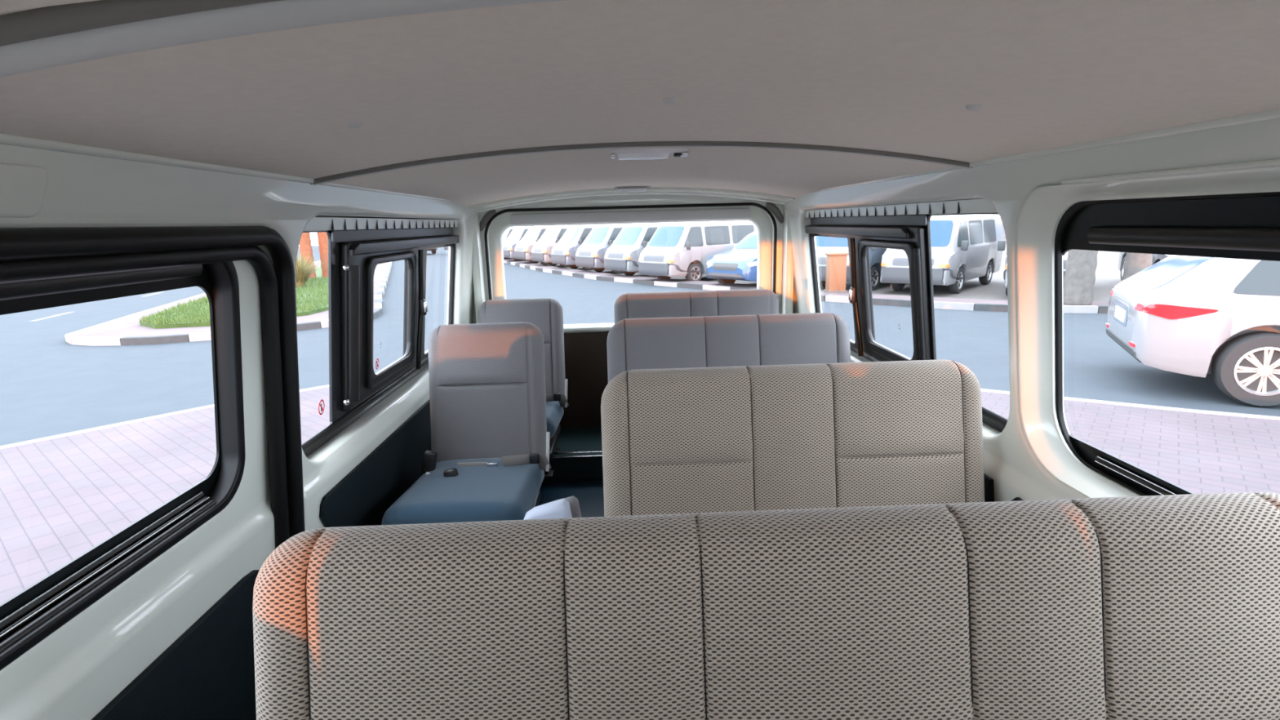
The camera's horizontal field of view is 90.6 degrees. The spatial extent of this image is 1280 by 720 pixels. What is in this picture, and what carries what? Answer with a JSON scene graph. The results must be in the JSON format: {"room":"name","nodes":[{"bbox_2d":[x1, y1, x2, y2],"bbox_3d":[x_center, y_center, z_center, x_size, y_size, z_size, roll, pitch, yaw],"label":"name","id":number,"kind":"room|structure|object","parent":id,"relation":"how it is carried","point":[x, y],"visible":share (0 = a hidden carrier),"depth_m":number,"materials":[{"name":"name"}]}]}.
{"room":"vehicle interior","nodes":[
{"label":"vehicle interior","id":0,"kind":"room"},
{"bbox_2d":[0,143,479,530],"bbox_3d":[-0.789,0.357,0.932,0.232,1.310,4.720,-2,12,-1],"label":"wall","id":1,"kind":"structure","parent":0,"point":[82,190],"depth_m":1.20,"materials":[{"name":"white paint"}]},
{"bbox_2d":[0,163,48,217],"bbox_3d":[-0.710,-0.188,0.705,0.033,0.057,0.100,-2,12,-1],"label":"trim","id":2,"kind":"structure","parent":1,"relation":"attached to","point":[22,188],"depth_m":0.72,"materials":[{"name":"white paint"}]},
{"bbox_2d":[0,0,280,46],"bbox_3d":[0.043,-0.223,0.395,1.533,0.088,0.019,-1,12,5],"label":"trim","id":3,"kind":"structure","parent":1,"relation":"attached to","point":[59,20],"depth_m":0.42,"materials":[{"name":"grey plastic"}]},
{"bbox_2d":[0,226,305,719],"bbox_3d":[-0.793,0.441,0.756,0.196,1.180,1.480,-2,12,-1],"label":"door","id":4,"kind":"structure","parent":1,"relation":"in","point":[153,620],"depth_m":1.10,"materials":[{"name":"white paint"}]},
{"bbox_2d":[0,133,452,201],"bbox_3d":[-0.692,-0.264,0.791,0.016,0.015,4.700,-2,12,-1],"label":"trim","id":5,"kind":"structure","parent":1,"relation":"attached to","point":[9,140],"depth_m":0.89,"materials":[{"name":"white paint"}]},
{"bbox_2d":[0,0,566,77],"bbox_3d":[0.042,-0.227,0.425,1.534,0.096,0.043,-1,12,5],"label":"trim","id":6,"kind":"structure","parent":1,"relation":"attached to","point":[26,56],"depth_m":0.44,"materials":[{"name":"white plastic"}]},
{"bbox_2d":[319,399,431,527],"bbox_3d":[-0.832,0.420,2.403,0.072,0.505,1.630,-2,12,-1],"label":"trim panel","id":7,"kind":"object","parent":1,"relation":"attached to","point":[362,497],"visible":0.4,"depth_m":1.96,"materials":[{"name":"black plastic"}]},
{"bbox_2d":[301,216,458,457],"bbox_3d":[-0.838,-0.178,2.180,0.125,0.645,1.613,-2,12,-1],"label":"window","id":8,"kind":"structure","parent":1,"relation":"in","point":[356,245],"depth_m":1.89,"materials":[{"name":"black metal"}]},
{"bbox_2d":[472,215,485,323],"bbox_3d":[-0.795,-0.176,3.181,0.052,1.100,0.070,-2,12,-1],"label":"trim","id":9,"kind":"structure","parent":1,"relation":"attached to","point":[478,286],"depth_m":3.10,"materials":[{"name":"white paint"}]},
{"bbox_2d":[552,454,602,457],"bbox_3d":[0.001,0.441,2.966,1.600,0.006,0.012,-2,12,-1],"label":"trim","id":10,"kind":"structure","parent":1,"relation":"attached to","point":[590,455],"depth_m":2.96,"materials":[{"name":"silver metal"}]},
{"bbox_2d":[558,450,602,453],"bbox_3d":[0.000,0.430,3.020,1.600,0.006,0.012,-2,12,-1],"label":"trim","id":11,"kind":"structure","parent":1,"relation":"attached to","point":[590,451],"depth_m":3.01,"materials":[{"name":"silver metal"}]},
{"bbox_2d":[310,141,972,185],"bbox_3d":[0.012,-0.438,1.384,1.522,0.082,0.016,-2,12,-1],"label":"trim","id":12,"kind":"structure","parent":1,"relation":"attached to","point":[453,157],"depth_m":1.37,"materials":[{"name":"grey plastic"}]},
{"bbox_2d":[538,480,604,517],"bbox_3d":[0.072,1.033,0.890,1.860,0.040,4.300,-2,12,-1],"label":"floor","id":13,"kind":"structure","parent":0,"point":[589,494],"depth_m":2.84,"materials":[{"name":"blue plastic"}]},
{"bbox_2d":[381,322,551,524],"bbox_3d":[-0.529,0.341,2.085,0.448,0.836,0.712,-2,12,-1],"label":"seat","id":14,"kind":"object","parent":13,"relation":"on","point":[488,458],"visible":0.87,"depth_m":2.25,"materials":[{"name":"fabric"}]},
{"bbox_2d":[381,457,544,524],"bbox_3d":[-0.538,0.430,2.025,0.410,0.157,0.558,-2,12,-1],"label":"cushion","id":15,"kind":"object","parent":14,"relation":"on","point":[448,490],"depth_m":1.89,"materials":[{"name":"blue fabric"}]},
{"bbox_2d":[523,495,582,519],"bbox_3d":[-0.203,0.587,1.619,0.243,0.528,0.148,-2,12,-1],"label":"seat","id":16,"kind":"object","parent":13,"relation":"on","point":[568,507],"visible":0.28,"depth_m":1.51,"materials":[{"name":"grey fabric"}]},
{"bbox_2d":[564,495,582,517],"bbox_3d":[-0.222,0.535,1.639,0.162,0.373,0.085,-2,12,-1],"label":"cushion","id":17,"kind":"object","parent":16,"relation":"on","point":[573,501],"depth_m":1.59,"materials":[{"name":"fabric"}]},
{"bbox_2d":[606,312,850,382],"bbox_3d":[0.338,0.308,2.116,0.884,0.842,0.624,-2,12,-1],"label":"seat","id":18,"kind":"object","parent":13,"relation":"on","point":[811,338],"visible":0.19,"depth_m":2.25,"materials":[{"name":"fabric"}]},
{"bbox_2d":[252,491,1279,719],"bbox_3d":[0.215,0.647,0.588,1.307,0.832,0.622,-2,12,-1],"label":"seat","id":19,"kind":"object","parent":13,"relation":"on","point":[1147,607],"visible":1,"depth_m":0.72,"materials":[{"name":"fabric"}]},
{"bbox_2d":[600,359,984,516],"bbox_3d":[0.379,0.478,1.335,0.912,0.838,0.623,-2,12,-1],"label":"seat","id":20,"kind":"object","parent":13,"relation":"on","point":[717,439],"visible":0.46,"depth_m":1.46,"materials":[{"name":"fabric"}]},
{"bbox_2d":[542,426,603,482],"bbox_3d":[-0.004,0.454,3.220,1.860,0.130,0.500,-2,12,-1],"label":"floor","id":21,"kind":"structure","parent":0,"point":[579,439],"depth_m":2.98,"materials":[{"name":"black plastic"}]},
{"bbox_2d":[477,297,568,477],"bbox_3d":[-0.549,0.114,2.854,0.436,0.716,0.652,-2,12,-1],"label":"seat","id":22,"kind":"object","parent":21,"relation":"on","point":[546,313],"visible":0.42,"depth_m":3.01,"materials":[{"name":"fabric"}]},
{"bbox_2d":[546,400,564,439],"bbox_3d":[-0.556,0.264,2.807,0.400,0.152,0.498,-2,12,-1],"label":"cushion","id":23,"kind":"object","parent":22,"relation":"on","point":[554,409],"depth_m":2.75,"materials":[{"name":"blue fabric"}]},
{"bbox_2d":[613,288,778,324],"bbox_3d":[0.288,0.083,2.855,0.794,0.732,0.626,-2,12,-1],"label":"seat","id":24,"kind":"object","parent":21,"relation":"on","point":[748,301],"visible":0.16,"depth_m":3.00,"materials":[{"name":"fabric"}]},
{"bbox_2d":[472,194,795,324],"bbox_3d":[-0.024,-0.185,3.265,1.725,1.340,0.060,-2,12,-1],"label":"door frame","id":25,"kind":"structure","parent":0,"point":[646,199],"depth_m":3.11,"materials":[{"name":"white paint"}]},
{"bbox_2d":[480,209,496,231],"bbox_3d":[-0.751,-0.682,3.100,0.097,0.104,0.017,-2,12,-1],"label":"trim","id":26,"kind":"structure","parent":25,"relation":"attached to","point":[490,214],"depth_m":3.09,"materials":[{"name":"grey plastic"}]},
{"bbox_2d":[484,202,777,428],"bbox_3d":[-0.033,-0.161,3.283,1.505,1.262,0.115,-2,12,-1],"label":"door","id":27,"kind":"structure","parent":25,"relation":"in","point":[585,351],"depth_m":3.20,"materials":[{"name":"white paint"}]},
{"bbox_2d":[477,191,784,213],"bbox_3d":[-0.035,-0.774,3.061,1.555,0.098,0.054,-2,12,-1],"label":"trim","id":28,"kind":"structure","parent":25,"relation":"attached to","point":[630,193],"depth_m":3.04,"materials":[{"name":"white paint"}]},
{"bbox_2d":[765,202,783,222],"bbox_3d":[0.672,-0.728,3.135,0.097,0.104,0.017,-2,12,-1],"label":"trim","id":29,"kind":"structure","parent":25,"relation":"attached to","point":[772,207],"depth_m":3.13,"materials":[{"name":"grey plastic"}]},
{"bbox_2d":[0,0,1279,209],"bbox_3d":[0.030,-0.306,0.815,1.640,0.131,4.720,-2,12,-1],"label":"ceiling","id":30,"kind":"structure","parent":0,"point":[897,76],"depth_m":0.73,"materials":[{"name":"grey fabric"}]},
{"bbox_2d":[346,121,362,128],"bbox_3d":[-0.408,-0.336,0.905,0.024,0.008,0.024,-2,12,-1],"label":"clip","id":31,"kind":"object","parent":30,"relation":"attached to","point":[352,124],"visible":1,"depth_m":0.90,"materials":[{"name":"white plastic"}]},
{"bbox_2d":[613,186,650,191],"bbox_3d":[-0.033,-0.757,2.804,0.168,0.020,0.080,-2,12,-1],"label":"recessed light","id":32,"kind":"object","parent":30,"relation":"in","point":[623,188],"visible":0.99,"depth_m":2.78,"materials":[{"name":"grey plastic"}]},
{"bbox_2d":[610,147,688,159],"bbox_3d":[0.022,-0.487,1.498,0.188,0.020,0.080,-2,12,-1],"label":"recessed light","id":33,"kind":"object","parent":30,"relation":"in","point":[656,153],"visible":0.99,"depth_m":1.47,"materials":[{"name":"white plastic"}]},
{"bbox_2d":[662,97,677,104],"bbox_3d":[0.043,-0.370,0.904,0.024,0.008,0.024,-2,12,-1],"label":"clip","id":34,"kind":"object","parent":30,"relation":"attached to","point":[667,100],"visible":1,"depth_m":0.90,"materials":[{"name":"white plastic"}]},
{"bbox_2d":[964,104,982,111],"bbox_3d":[0.472,-0.357,0.895,0.024,0.008,0.024,-2,12,-1],"label":"clip","id":35,"kind":"object","parent":30,"relation":"attached to","point":[969,107],"visible":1,"depth_m":0.89,"materials":[{"name":"white plastic"}]},
{"bbox_2d":[781,118,1279,502],"bbox_3d":[0.883,0.303,0.973,0.232,1.310,4.720,-2,12,-1],"label":"wall","id":36,"kind":"structure","parent":0,"point":[1010,460],"depth_m":1.37,"materials":[{"name":"white paint"}]},
{"bbox_2d":[782,208,794,314],"bbox_3d":[0.749,-0.226,3.219,0.052,1.100,0.070,-2,12,-1],"label":"trim","id":37,"kind":"structure","parent":36,"relation":"attached to","point":[788,264],"depth_m":3.15,"materials":[{"name":"white paint"}]},
{"bbox_2d":[804,198,1008,432],"bbox_3d":[0.836,-0.239,2.192,0.122,0.615,1.677,-2,12,-1],"label":"window","id":38,"kind":"structure","parent":36,"relation":"in","point":[905,227],"depth_m":2.03,"materials":[{"name":"black"}]},
{"bbox_2d":[983,473,994,502],"bbox_3d":[0.858,0.363,2.408,0.074,0.525,1.700,-2,12,-1],"label":"trim panel","id":39,"kind":"object","parent":36,"relation":"attached to","point":[988,482],"visible":0.12,"depth_m":1.53,"materials":[{"name":"black plastic"}]},
{"bbox_2d":[812,108,1279,192],"bbox_3d":[0.753,-0.311,0.827,0.016,0.015,4.700,-2,12,-1],"label":"trim","id":40,"kind":"structure","parent":36,"relation":"attached to","point":[1275,113],"depth_m":0.97,"materials":[{"name":"white paint"}]},
{"bbox_2d":[1016,165,1279,497],"bbox_3d":[0.870,0.085,0.669,0.141,0.592,1.446,-2,12,-1],"label":"window frame","id":41,"kind":"structure","parent":36,"relation":"attached to","point":[1040,215],"depth_m":1.31,"materials":[{"name":"white paint"}]},
{"bbox_2d":[1054,191,1279,496],"bbox_3d":[0.901,0.083,0.673,0.100,0.630,1.444,-2,12,-1],"label":"window","id":42,"kind":"structure","parent":36,"relation":"in","point":[1246,226],"depth_m":1.07,"materials":[{"name":"black"}]},
{"bbox_2d":[1061,158,1279,184],"bbox_3d":[0.789,-0.190,0.532,0.007,0.008,1.270,-2,12,-1],"label":"trim","id":43,"kind":"structure","parent":36,"relation":"attached to","point":[1269,162],"depth_m":0.91,"materials":[{"name":"white paint"}]},
{"label":"outside","id":44,"kind":"structure","parent":0,"visible":0},
{"bbox_2d":[0,245,1279,445],"bbox_3d":[-0.717,-3.268,24.860,160.000,0.100,140.000,-2,12,-1],"label":"ground","id":45,"kind":"structure","parent":44,"point":[50,385],"depth_m":10.07,"materials":[{"name":"grey asphalt"}]},
{"bbox_2d":[29,311,73,321],"bbox_3d":[-15.444,-1.148,16.664,0.150,0.004,1.876,-5,13,-17],"label":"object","id":46,"kind":"structure","parent":45,"relation":"on","point":[68,312],"depth_m":16.58,"materials":[{"name":"white paint"}]},
{"bbox_2d":[71,336,125,346],"bbox_3d":[-10.327,-0.361,12.062,1.148,0.145,0.220,1,13,12],"label":"kerb stone","id":47,"kind":"object","parent":45,"relation":"on","point":[77,340],"visible":0.96,"depth_m":11.96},
{"bbox_2d":[120,333,190,345],"bbox_3d":[-9.205,-0.386,12.036,1.147,0.145,0.228,-4,12,-10],"label":"kerb stone","id":48,"kind":"object","parent":45,"relation":"on","point":[177,338],"visible":0.96,"depth_m":11.95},
{"bbox_2d":[64,260,320,344],"bbox_3d":[-17.900,-4.547,32.336,0.503,0.140,43.511,-5,13,-18],"label":"kerb","id":49,"kind":"object","parent":45,"relation":"on","point":[68,336],"visible":0.15,"depth_m":14.21,"materials":[{"name":"white concrete"}]},
{"bbox_2d":[188,332,211,342],"bbox_3d":[-8.134,-0.493,12.397,1.146,0.145,0.250,-8,14,-28],"label":"kerb stone","id":50,"kind":"object","parent":45,"relation":"on","point":[201,336],"visible":0.41,"depth_m":12.17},
{"bbox_2d":[297,320,320,330],"bbox_3d":[-7.226,-0.662,13.065,1.139,0.145,0.154,-11,16,-38],"label":"kerb stone","id":51,"kind":"object","parent":45,"relation":"on","point":[316,324],"visible":0.41,"depth_m":13.23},
{"bbox_2d":[319,320,328,328],"bbox_3d":[-6.416,-0.853,13.841,0.224,0.145,1.158,7,15,36],"label":"kerb stone","id":52,"kind":"object","parent":45,"relation":"on","point":[324,323],"visible":0.18,"depth_m":13.43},
{"bbox_2d":[373,307,382,319],"bbox_3d":[-6.235,-1.077,14.855,0.176,0.145,1.152,-4,12,-9],"label":"kerb stone","id":53,"kind":"object","parent":45,"relation":"on","point":[377,312],"visible":0.59,"depth_m":14.91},
{"bbox_2d":[561,271,573,275],"bbox_3d":[-2.869,-3.476,25.523,0.160,0.140,1.088,-8,14,-28],"label":"kerb stone","id":54,"kind":"object","parent":45,"relation":"on","point":[563,273],"visible":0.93,"depth_m":25.48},
{"bbox_2d":[572,272,584,278],"bbox_3d":[-2.333,-3.287,24.581,0.160,0.140,1.088,-8,14,-28],"label":"kerb stone","id":55,"kind":"object","parent":45,"relation":"on","point":[574,274],"visible":0.89,"depth_m":24.55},
{"bbox_2d":[583,274,596,279],"bbox_3d":[-1.796,-3.097,23.640,0.160,0.140,1.088,-8,14,-28],"label":"kerb stone","id":56,"kind":"object","parent":45,"relation":"on","point":[585,276],"visible":0.93,"depth_m":23.60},
{"bbox_2d":[595,275,613,281],"bbox_3d":[-1.202,-2.919,22.742,0.170,0.140,1.100,-11,15,-36],"label":"kerb stone","id":57,"kind":"object","parent":45,"relation":"on","point":[598,277],"visible":0.93,"depth_m":22.66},
{"bbox_2d":[613,277,633,283],"bbox_3d":[-0.516,-2.753,21.892,0.160,0.140,1.088,-11,15,-37],"label":"kerb stone","id":58,"kind":"object","parent":45,"relation":"on","point":[615,279],"visible":0.93,"depth_m":21.82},
{"bbox_2d":[0,384,1279,448],"bbox_3d":[-2.261,1.172,4.074,29.401,0.104,9.408,-4,12,-10],"label":"kerb","id":59,"kind":"object","parent":45,"relation":"on","point":[1241,415],"visible":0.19,"depth_m":6.31,"materials":[{"name":"grey concrete"}]},
{"bbox_2d":[633,279,653,285],"bbox_3d":[0.170,-2.589,21.048,0.160,0.140,1.088,-11,15,-37],"label":"kerb stone","id":60,"kind":"object","parent":45,"relation":"on","point":[635,281],"visible":0.96,"depth_m":20.97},
{"bbox_2d":[653,280,677,287],"bbox_3d":[0.863,-2.426,20.210,0.164,0.140,1.090,-11,16,-38],"label":"kerb stone","id":61,"kind":"object","parent":45,"relation":"on","point":[673,284],"visible":0.96,"depth_m":20.13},
{"bbox_2d":[677,282,705,289],"bbox_3d":[1.571,-2.266,19.383,0.160,0.140,1.088,-12,16,-39],"label":"kerb stone","id":62,"kind":"object","parent":45,"relation":"on","point":[682,285],"visible":0.93,"depth_m":19.32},
{"bbox_2d":[702,284,731,290],"bbox_3d":[2.280,-2.107,18.558,0.160,0.140,1.088,-12,16,-39],"label":"kerb stone","id":63,"kind":"object","parent":45,"relation":"on","point":[711,287],"visible":0.82,"depth_m":18.54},
{"bbox_2d":[730,286,756,289],"bbox_3d":[2.984,-1.945,17.726,0.178,0.140,1.095,-11,15,-37],"label":"kerb stone","id":64,"kind":"object","parent":45,"relation":"on","point":[731,287],"visible":0.41,"depth_m":17.82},
{"bbox_2d":[825,295,849,302],"bbox_3d":[4.988,-1.446,15.174,1.088,0.140,0.160,9,16,40],"label":"kerb stone","id":65,"kind":"object","parent":45,"relation":"on","point":[839,299],"visible":0.52,"depth_m":15.27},
{"bbox_2d":[872,297,911,306],"bbox_3d":[5.815,-1.314,14.460,1.088,0.140,0.160,9,16,40],"label":"kerb stone","id":66,"kind":"object","parent":45,"relation":"on","point":[879,301],"visible":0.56,"depth_m":14.43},
{"bbox_2d":[933,301,973,310],"bbox_3d":[6.653,-1.185,13.757,1.100,0.140,0.191,8,15,37],"label":"kerb stone","id":67,"kind":"object","parent":45,"relation":"on","point":[937,304],"visible":0.67,"depth_m":13.59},
{"bbox_2d":[973,302,1008,311],"bbox_3d":[7.579,-1.085,13.181,1.098,0.140,0.160,5,14,28],"label":"kerb stone","id":68,"kind":"object","parent":45,"relation":"on","point":[978,307],"visible":0.59,"depth_m":13.23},
{"bbox_2d":[1063,305,1098,313],"bbox_3d":[8.588,-1.028,12.791,1.096,0.140,0.160,2,13,14],"label":"kerb stone","id":69,"kind":"object","parent":45,"relation":"on","point":[1067,308],"visible":0.56,"depth_m":12.66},
{"bbox_2d":[1096,305,1108,313],"bbox_3d":[9.659,-0.999,12.524,1.089,0.140,0.162,1,13,14],"label":"kerb stone","id":70,"kind":"object","parent":45,"relation":"on","point":[1102,308],"visible":0.18,"depth_m":12.56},
{"bbox_2d":[1106,254,1279,407],"bbox_3d":[7.923,-0.441,6.435,4.954,1.720,2.200,5,14,26],"label":"car","id":71,"kind":"object","parent":45,"relation":"on","point":[1194,316],"visible":0.91,"depth_m":6.49,"materials":[{"name":"white metal"}]},
{"bbox_2d":[1133,302,1145,311],"bbox_3d":[5.410,-0.573,6.852,0.040,0.071,0.220,3,13,19],"label":"tail lamp","id":72,"kind":"object","parent":71,"relation":"attached to","point":[1140,307],"depth_m":6.83,"materials":[{"name":"red plastic"}]},
{"bbox_2d":[1139,303,1219,319],"bbox_3d":[5.580,-0.500,6.575,0.636,0.149,0.121,10,17,42],"label":"tail lamp","id":73,"kind":"object","parent":71,"relation":"attached to","point":[1147,311],"depth_m":6.54,"materials":[{"name":"red plastic"}]},
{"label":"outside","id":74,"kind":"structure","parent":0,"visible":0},
{"bbox_2d":[0,386,1279,604],"bbox_3d":[-1.458,1.890,0.720,29.000,0.120,16.700,-2,12,-1],"label":"ground","id":75,"kind":"structure","parent":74,"point":[60,498],"depth_m":5.15,"materials":[{"name":"grey brick"}]},
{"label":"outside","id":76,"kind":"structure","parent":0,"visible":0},
{"bbox_2d":[75,261,389,337],"bbox_3d":[-15.510,-4.701,32.762,5.677,0.135,44.227,-6,13,-18],"label":"ground","id":77,"kind":"structure","parent":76,"point":[127,326],"depth_m":13.44,"materials":[{"name":"beige concrete"}]},
{"bbox_2d":[139,266,328,328],"bbox_3d":[-12.757,-2.994,24.032,3.832,0.090,23.542,-6,13,-19],"label":"grass bed","id":78,"kind":"object","parent":77,"relation":"on","point":[318,273],"visible":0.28,"depth_m":14.47,"materials":[{"name":"green plant"}]},
{"bbox_2d":[137,275,328,324],"bbox_3d":[-10.851,-2.043,18.931,3.900,0.130,12.542,-6,13,-19],"label":"grass","id":79,"kind":"structure","parent":78,"relation":"on","point":[161,319],"depth_m":15.23,"materials":[{"name":"green plant"}]},
{"bbox_2d":[295,250,327,287],"bbox_3d":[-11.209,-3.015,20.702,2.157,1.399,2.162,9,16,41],"label":"ornamental grass","id":80,"kind":"object","parent":78,"relation":"on","point":[300,280],"depth_m":20.65,"materials":[{"name":"plant"}]},
{"bbox_2d":[298,232,315,278],"bbox_3d":[-13.088,-5.409,24.519,0.479,4.600,0.474,-2,12,-1],"label":"palm tree","id":81,"kind":"object","parent":77,"relation":"on","point":[305,247],"visible":0.26,"depth_m":24.60,"materials":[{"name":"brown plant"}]},
{"bbox_2d":[316,231,328,276],"bbox_3d":[-12.552,-5.560,24.913,0.457,4.700,0.452,-2,12,-1],"label":"palm tree","id":82,"kind":"object","parent":77,"relation":"on","point":[322,238],"visible":0.32,"depth_m":25.01,"materials":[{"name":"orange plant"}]},
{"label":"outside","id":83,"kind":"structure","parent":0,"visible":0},
{"bbox_2d":[503,257,1108,308],"bbox_3d":[0.792,-3.687,26.063,7.974,0.130,45.501,-11,16,-38],"label":"curb","id":84,"kind":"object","parent":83,"point":[535,264],"depth_m":18.80,"materials":[{"name":"white concrete"}]},
{"bbox_2d":[822,252,848,293],"bbox_3d":[5.032,-2.245,16.255,0.500,0.990,0.420,-2,12,-1],"label":"utility box","id":85,"kind":"object","parent":84,"relation":"on","point":[836,263],"visible":1,"depth_m":16.10,"materials":[{"name":"brown"}]},
{"bbox_2d":[1063,248,1097,305],"bbox_3d":[8.944,-3.218,12.607,0.547,4.200,0.542,-2,12,-1],"label":"palm tree","id":86,"kind":"object","parent":84,"relation":"on","point":[1079,280],"visible":0.29,"depth_m":12.75,"materials":[{"name":"grey plant"}]},
{"bbox_2d":[1121,252,1151,280],"bbox_3d":[9.898,-3.290,12.345,0.456,4.400,0.452,-2,12,-1],"label":"palm tree","id":87,"kind":"object","parent":84,"relation":"on","point":[1134,263],"visible":0.07,"depth_m":12.50,"materials":[{"name":"grey plant"}]},
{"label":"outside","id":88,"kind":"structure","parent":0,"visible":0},
{"bbox_2d":[523,237,1120,302],"bbox_3d":[14.285,-6.019,35.381,49.325,0.030,49.206,-2,12,-1],"label":"curb","id":89,"kind":"structure","parent":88,"point":[1107,271],"depth_m":17.81,"materials":[{"name":"concrete"}]},
{"bbox_2d":[502,226,518,258],"bbox_3d":[-6.635,-7.079,38.111,4.870,1.990,2.140,-9,14,-31],"label":"van","id":90,"kind":"object","parent":89,"relation":"on","point":[508,230],"visible":0.05,"depth_m":36.55,"materials":[{"name":"grey metal"}]},
{"bbox_2d":[502,226,532,262],"bbox_3d":[-5.375,-6.607,35.775,4.870,1.990,2.140,-9,14,-31],"label":"van","id":91,"kind":"object","parent":89,"relation":"on","point":[517,233],"visible":0.2,"depth_m":34.29,"materials":[{"name":"white metal"}]},
{"bbox_2d":[514,225,551,264],"bbox_3d":[-4.104,-6.136,33.440,4.870,1.990,2.140,-9,14,-31],"label":"van","id":92,"kind":"object","parent":89,"relation":"on","point":[522,251],"visible":0.25,"depth_m":32.01,"materials":[{"name":"grey metal"}]},
{"bbox_2d":[530,225,572,267],"bbox_3d":[-2.825,-5.665,31.105,4.870,1.990,2.140,-9,14,-31],"label":"van","id":93,"kind":"object","parent":89,"relation":"on","point":[541,251],"visible":0.33,"depth_m":29.67,"materials":[{"name":"grey metal"}]},
{"bbox_2d":[551,224,598,270],"bbox_3d":[-1.537,-5.194,28.771,4.870,1.990,2.140,-9,14,-31],"label":"van","id":94,"kind":"object","parent":89,"relation":"on","point":[564,251],"visible":0.3,"depth_m":27.33,"materials":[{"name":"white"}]},
{"bbox_2d":[553,248,564,253],"bbox_3d":[-3.537,-4.726,27.607,0.098,0.192,1.000,-9,14,-31],"label":"grille","id":95,"kind":"object","parent":94,"relation":"attached to","point":[555,251],"depth_m":27.58,"materials":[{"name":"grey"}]},
{"bbox_2d":[575,223,629,273],"bbox_3d":[-0.240,-4.723,26.436,4.870,1.990,2.140,-10,15,-33],"label":"van","id":96,"kind":"object","parent":89,"relation":"on","point":[591,253],"visible":0.32,"depth_m":24.98,"materials":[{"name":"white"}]},
{"bbox_2d":[578,250,591,256],"bbox_3d":[-2.176,-4.236,25.176,0.098,0.192,1.000,-10,15,-33],"label":"grille","id":97,"kind":"object","parent":96,"relation":"attached to","point":[581,253],"depth_m":25.14,"materials":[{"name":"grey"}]},
{"bbox_2d":[604,222,668,277],"bbox_3d":[1.067,-4.252,24.102,4.870,1.990,2.140,-10,15,-33],"label":"van","id":98,"kind":"object","parent":89,"relation":"on","point":[623,255],"visible":0.39,"depth_m":22.64,"materials":[{"name":"grey metal"}]},
{"bbox_2d":[608,252,623,258],"bbox_3d":[-0.870,-3.766,22.842,0.098,0.192,1.000,-10,15,-33],"label":"grille","id":99,"kind":"object","parent":98,"relation":"attached to","point":[611,255],"depth_m":22.82,"materials":[{"name":"grey plastic"}]},
{"bbox_2d":[638,220,757,280],"bbox_3d":[2.284,-3.768,21.716,4.870,1.990,2.140,-11,15,-37],"label":"van","id":100,"kind":"object","parent":89,"relation":"on","point":[676,249],"visible":0.67,"depth_m":20.44,"materials":[{"name":"grey metal"}]},
{"bbox_2d":[643,255,664,262],"bbox_3d":[0.449,-3.256,20.322,0.098,0.192,1.000,-11,15,-37],"label":"grille","id":101,"kind":"object","parent":100,"relation":"attached to","point":[646,258],"depth_m":20.30,"materials":[{"name":"grey"}]},
{"bbox_2d":[706,230,757,284],"bbox_3d":[4.324,-3.207,19.508,4.954,1.720,2.200,-11,15,-37],"label":"car","id":102,"kind":"object","parent":89,"relation":"on","point":[739,263],"visible":0.26,"depth_m":18.18,"materials":[{"name":"blue metal"}]},
{"bbox_2d":[712,262,737,271],"bbox_3d":[2.432,-2.662,18.074,0.082,0.203,0.983,-11,15,-37],"label":"grille","id":103,"kind":"object","parent":102,"relation":"attached to","point":[716,266],"depth_m":18.04,"materials":[{"name":"grey"}]},
{"bbox_2d":[815,235,885,290],"bbox_3d":[6.735,-3.202,18.549,4.870,1.990,2.140,-13,17,-42],"label":"van","id":104,"kind":"object","parent":89,"relation":"on","point":[824,245],"visible":0.21,"depth_m":17.13,"materials":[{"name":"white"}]},
{"bbox_2d":[817,257,826,264],"bbox_3d":[5.043,-2.659,16.994,0.098,0.192,1.000,-13,17,-42],"label":"grille","id":105,"kind":"object","parent":104,"relation":"attached to","point":[821,260],"depth_m":17.10,"materials":[{"name":"grey"}]},
{"bbox_2d":[880,213,1004,293],"bbox_3d":[8.373,-2.990,17.366,2.140,1.990,4.870,10,17,42],"label":"van","id":106,"kind":"object","parent":89,"relation":"on","point":[964,247],"visible":0.78,"depth_m":16.02,"materials":[{"name":"grey metal"}]},
{"bbox_2d":[892,257,934,266],"bbox_3d":[6.776,-2.429,15.720,1.000,0.192,0.098,10,17,42],"label":"grille","id":107,"kind":"object","parent":106,"relation":"attached to","point":[895,261],"depth_m":15.89,"materials":[{"name":"grey"}]},
{"bbox_2d":[960,240,968,250],"bbox_3d":[7.893,-2.781,15.398,0.160,0.240,0.080,10,17,42],"label":"mirror","id":108,"kind":"object","parent":106,"relation":"attached to","point":[964,244],"depth_m":15.37,"materials":[{"name":"grey mirror"}]},
{"bbox_2d":[997,240,1067,295],"bbox_3d":[10.322,-2.714,15.848,2.140,1.990,4.870,7,15,33],"label":"van","id":109,"kind":"object","parent":89,"relation":"on","point":[1001,244],"visible":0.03,"depth_m":14.53,"materials":[{"name":"grey metal"}]},
{"bbox_2d":[997,240,1005,250],"bbox_3d":[8.512,-2.694,14.916,0.160,0.240,0.080,7,15,33],"label":"mirror","id":110,"kind":"object","parent":109,"relation":"attached to","point":[1001,244],"depth_m":14.88,"materials":[{"name":"grey mirror"}]},
{"bbox_2d":[1062,259,1066,269],"bbox_3d":[9.016,-2.112,13.976,1.000,0.192,0.098,7,15,33],"label":"grille","id":111,"kind":"object","parent":109,"relation":"attached to","point":[1064,260],"depth_m":13.80,"materials":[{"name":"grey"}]},
{"bbox_2d":[1117,252,1171,280],"bbox_3d":[13.448,-2.591,15.530,2.200,1.720,4.954,4,13,25],"label":"car","id":112,"kind":"object","parent":89,"relation":"on","point":[1156,258],"visible":0.03,"depth_m":17.36,"materials":[{"name":"grey metal"}]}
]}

